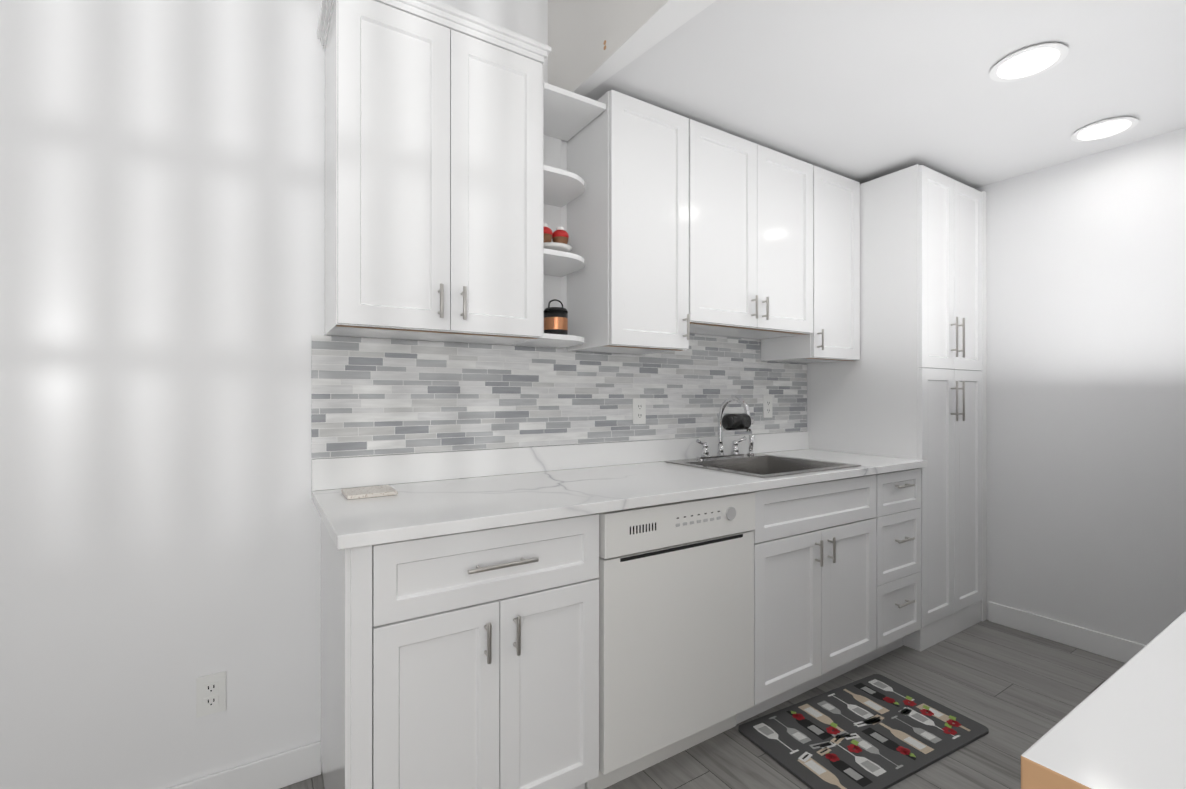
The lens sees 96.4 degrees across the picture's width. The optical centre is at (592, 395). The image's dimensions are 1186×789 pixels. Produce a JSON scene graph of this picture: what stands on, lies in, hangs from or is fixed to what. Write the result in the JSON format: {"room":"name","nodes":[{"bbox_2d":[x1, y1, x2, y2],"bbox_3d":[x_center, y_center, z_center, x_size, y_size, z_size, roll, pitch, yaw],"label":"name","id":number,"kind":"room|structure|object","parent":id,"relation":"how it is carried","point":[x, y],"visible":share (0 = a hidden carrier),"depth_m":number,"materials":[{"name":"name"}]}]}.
{"room":"kitchen","nodes":[
{"label":"kitchen","id":0,"kind":"room"},
{"bbox_2d":[0,0,804,788],"bbox_3d":[0.173,-0.285,2.449,4.020,3.000,0.120,0,0,-32],"label":"wall","id":1,"kind":"structure","parent":0,"point":[160,270],"depth_m":1.49,"materials":[{"name":"paint"}]},
{"bbox_2d":[196,671,225,717],"bbox_3d":[-1.118,0.875,1.552,0.070,0.114,0.008,0,0,-32],"label":"outlet","id":2,"kind":"object","parent":1,"relation":"attached to","point":[211,694],"visible":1,"depth_m":1.55,"materials":[{"name":"white plastic"}]},
{"bbox_2d":[166,741,320,788],"bbox_3d":[-1.181,1.162,1.510,0.728,0.105,0.012,0,0,-32],"label":"baseboard","id":3,"kind":"structure","parent":1,"relation":"attached to","point":[287,768],"depth_m":1.62,"materials":[{"name":"white wood"}]},
{"bbox_2d":[317,0,550,344],"bbox_3d":[-0.510,-0.679,1.731,0.667,0.969,0.358,0,0,-32],"label":"upper cabinet","id":4,"kind":"object","parent":1,"relation":"attached to","point":[433,180],"visible":1,"depth_m":1.59,"materials":[{"name":"white paint"}]},
{"bbox_2d":[508,72,605,347],"bbox_3d":[-0.146,-0.649,1.994,0.270,0.908,0.303,0,0,-32],"label":"open shelf","id":5,"kind":"object","parent":1,"relation":"attached to","point":[567,115],"visible":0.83,"depth_m":1.98,"materials":[{"name":"white paint"}]},
{"bbox_2d":[543,299,567,334],"bbox_3d":[-0.140,-0.288,1.990,0.094,0.148,0.094,0,0,-32],"label":"canister","id":6,"kind":"object","parent":5,"relation":"on","point":[555,320],"visible":0.96,"depth_m":1.95,"materials":[{"name":"black metal"}]},
{"bbox_2d":[543,223,571,251],"bbox_3d":[-0.151,-0.571,1.971,0.150,0.133,0.150,0,0,-32],"label":"stand","id":7,"kind":"object","parent":5,"relation":"on","point":[559,236],"visible":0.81,"depth_m":1.94,"materials":[{"name":"white ceramic"}]},
{"bbox_2d":[311,334,806,458],"bbox_3d":[0.162,-0.048,2.363,2.510,0.501,0.008,0,0,-32],"label":"tile backsplash","id":8,"kind":"structure","parent":1,"relation":"attached to","point":[373,396],"depth_m":2.08,"materials":[{"name":"tile"}]},
{"bbox_2d":[633,399,645,423],"bbox_3d":[0.209,0.070,2.383,0.070,0.114,0.008,0,0,-32],"label":"outlet","id":9,"kind":"object","parent":8,"relation":"attached to","point":[639,411],"visible":1,"depth_m":2.38,"materials":[{"name":"white plastic"}]},
{"bbox_2d":[763,396,771,417],"bbox_3d":[0.940,0.061,2.846,0.070,0.114,0.008,0,0,-32],"label":"outlet","id":10,"kind":"object","parent":8,"relation":"attached to","point":[767,406],"visible":1,"depth_m":2.84,"materials":[{"name":"white plastic"}]},
{"bbox_2d":[567,89,689,354],"bbox_3d":[0.147,-0.649,2.147,0.379,0.931,0.358,0,0,-32],"label":"upper cabinet","id":11,"kind":"object","parent":1,"relation":"attached to","point":[628,225],"visible":0.98,"depth_m":2.03,"materials":[{"name":"white paint"}]},
{"bbox_2d":[689,119,812,339],"bbox_3d":[0.647,-0.707,2.464,0.796,0.816,0.358,0,0,-32],"label":"upper cabinet","id":12,"kind":"object","parent":1,"relation":"attached to","point":[750,240],"visible":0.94,"depth_m":2.32,"materials":[{"name":"white paint"}]},
{"bbox_2d":[760,165,859,363],"bbox_3d":[1.150,-0.649,2.782,0.387,0.931,0.358,0,0,-32],"label":"upper cabinet","id":13,"kind":"object","parent":1,"relation":"attached to","point":[834,336],"visible":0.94,"depth_m":2.67,"materials":[{"name":"white paint"}]},
{"bbox_2d":[280,620,1125,788],"bbox_3d":[0.211,1.242,-1.742,8.200,0.060,7.000,0,0,-32],"label":"floor","id":14,"kind":"structure","parent":0,"point":[1017,693],"depth_m":2.09,"materials":[{"name":"grey wood"}]},
{"bbox_2d":[321,514,598,788],"bbox_3d":[-0.423,0.775,1.606,0.675,0.880,0.660,0,0,-32],"label":"base cabinet","id":15,"kind":"object","parent":14,"relation":"on","point":[467,660],"visible":0.83,"depth_m":1.34,"materials":[{"name":"white paint"}]},
{"bbox_2d":[585,492,754,788],"bbox_3d":[0.143,0.777,1.956,0.643,0.876,0.619,0,0,-32],"label":"dishwasher","id":16,"kind":"object","parent":14,"relation":"on","point":[676,627],"visible":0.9,"depth_m":1.68,"materials":[{"name":"white metal"}]},
{"bbox_2d":[736,474,875,723],"bbox_3d":[0.746,0.775,2.346,0.778,0.880,0.660,0,0,-32],"label":"base cabinet","id":17,"kind":"object","parent":14,"relation":"on","point":[814,585],"visible":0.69,"depth_m":2.07,"materials":[{"name":"white paint"}]},
{"bbox_2d":[311,431,926,549],"bbox_3d":[0.335,0.269,2.091,2.510,0.131,0.653,0,0,-32],"label":"countertop","id":18,"kind":"structure","parent":17,"relation":"on","point":[446,493],"depth_m":1.80,"materials":[{"name":"stone"}]},
{"bbox_2d":[341,485,397,499],"bbox_3d":[-0.691,0.296,1.635,0.140,0.011,0.140,0,0,-32],"label":"coaster","id":19,"kind":"object","parent":18,"relation":"on","point":[367,492],"visible":1,"depth_m":1.61,"materials":[{"name":"stone"}]},
{"bbox_2d":[696,396,754,459],"bbox_3d":[0.688,0.148,2.481,0.391,0.297,0.230,0,0,-32],"label":"chrome faucet","id":20,"kind":"object","parent":18,"relation":"on","point":[736,421],"visible":1,"depth_m":2.47,"materials":[{"name":"silver metal"}]},
{"bbox_2d":[664,453,860,477],"bbox_3d":[0.737,0.397,2.343,0.620,0.200,0.562,0,0,-32],"label":"stainless steel sink","id":21,"kind":"object","parent":18,"relation":"in","point":[761,465],"visible":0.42,"depth_m":2.49,"materials":[{"name":"grey metal"}]},
{"bbox_2d":[738,674,988,788],"bbox_3d":[0.979,1.208,1.922,0.810,0.012,0.440,0,0,-28],"label":"rug","id":22,"kind":"object","parent":14,"relation":"on","point":[876,731],"visible":1,"depth_m":1.88,"materials":[{"name":"fabric"}]},
{"bbox_2d":[858,468,920,666],"bbox_3d":[1.236,0.775,2.657,0.376,0.880,0.660,0,0,-32],"label":"base cabinet","id":23,"kind":"object","parent":14,"relation":"on","point":[898,556],"visible":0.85,"depth_m":2.41,"materials":[{"name":"white paint"}]},
{"bbox_2d":[806,164,986,651],"bbox_3d":[1.688,0.056,2.944,0.686,2.320,0.660,0,0,-32],"label":"pantry cabinet","id":24,"kind":"object","parent":14,"relation":"on","point":[911,383],"visible":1,"depth_m":2.67,"materials":[{"name":"white paint"}]},
{"bbox_2d":[1021,611,1185,788],"bbox_3d":[0.854,0.756,0.350,0.745,0.915,0.687,0,0,-32],"label":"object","id":25,"kind":"object","parent":14,"relation":"on","point":[1123,726],"visible":1,"depth_m":0.47,"materials":[{"name":"white wood"}]},
{"bbox_2d":[585,0,1185,188],"bbox_3d":[2.686,-1.177,-0.173,2.340,0.060,7.000,0,0,-32],"label":"ceiling","id":26,"kind":"structure","parent":0,"point":[862,91],"depth_m":1.93,"materials":[{"name":"paint"}]},
{"bbox_2d":[989,42,1068,81],"bbox_3d":[1.487,-1.138,1.814,0.210,0.010,0.210,0,0,-32],"label":"recessed light","id":27,"kind":"object","parent":26,"relation":"in","point":[1029,61],"visible":0.98,"depth_m":1.80,"materials":[{"name":"white plastic"}]},
{"bbox_2d":[1071,116,1138,141],"bbox_3d":[2.183,-1.138,2.266,0.210,0.010,0.210,0,0,-32],"label":"recessed light","id":28,"kind":"object","parent":26,"relation":"in","point":[1104,129],"visible":0.96,"depth_m":2.26,"materials":[{"name":"white plastic"}]},
{"bbox_2d":[975,127,1185,644],"bbox_3d":[3.725,-0.286,0.484,0.120,3.000,7.000,0,0,-32],"label":"wall","id":29,"kind":"structure","parent":0,"point":[1086,392],"depth_m":2.52,"materials":[{"name":"white paint"}]},
{"bbox_2d":[989,601,1145,662],"bbox_3d":[2.619,1.163,2.103,0.012,0.105,1.800,0,0,-32],"label":"baseboard","id":30,"kind":"structure","parent":29,"relation":"attached to","point":[1107,645],"depth_m":2.59,"materials":[{"name":"white wood"}]},
{"bbox_3d":[-1.183,-1.636,0.573,8.320,0.060,12.400,0,0,-32],"label":"ceiling","id":31,"kind":"structure","parent":0,"visible":0},
{"bbox_2d":[548,0,715,95],"bbox_3d":[2.024,-1.371,-0.592,0.798,0.472,7.000,0,0,-32],"label":"soffit","id":32,"kind":"structure","parent":31,"relation":"attached to","point":[593,44],"depth_m":1.83,"materials":[{"name":"paint"}]}
]}

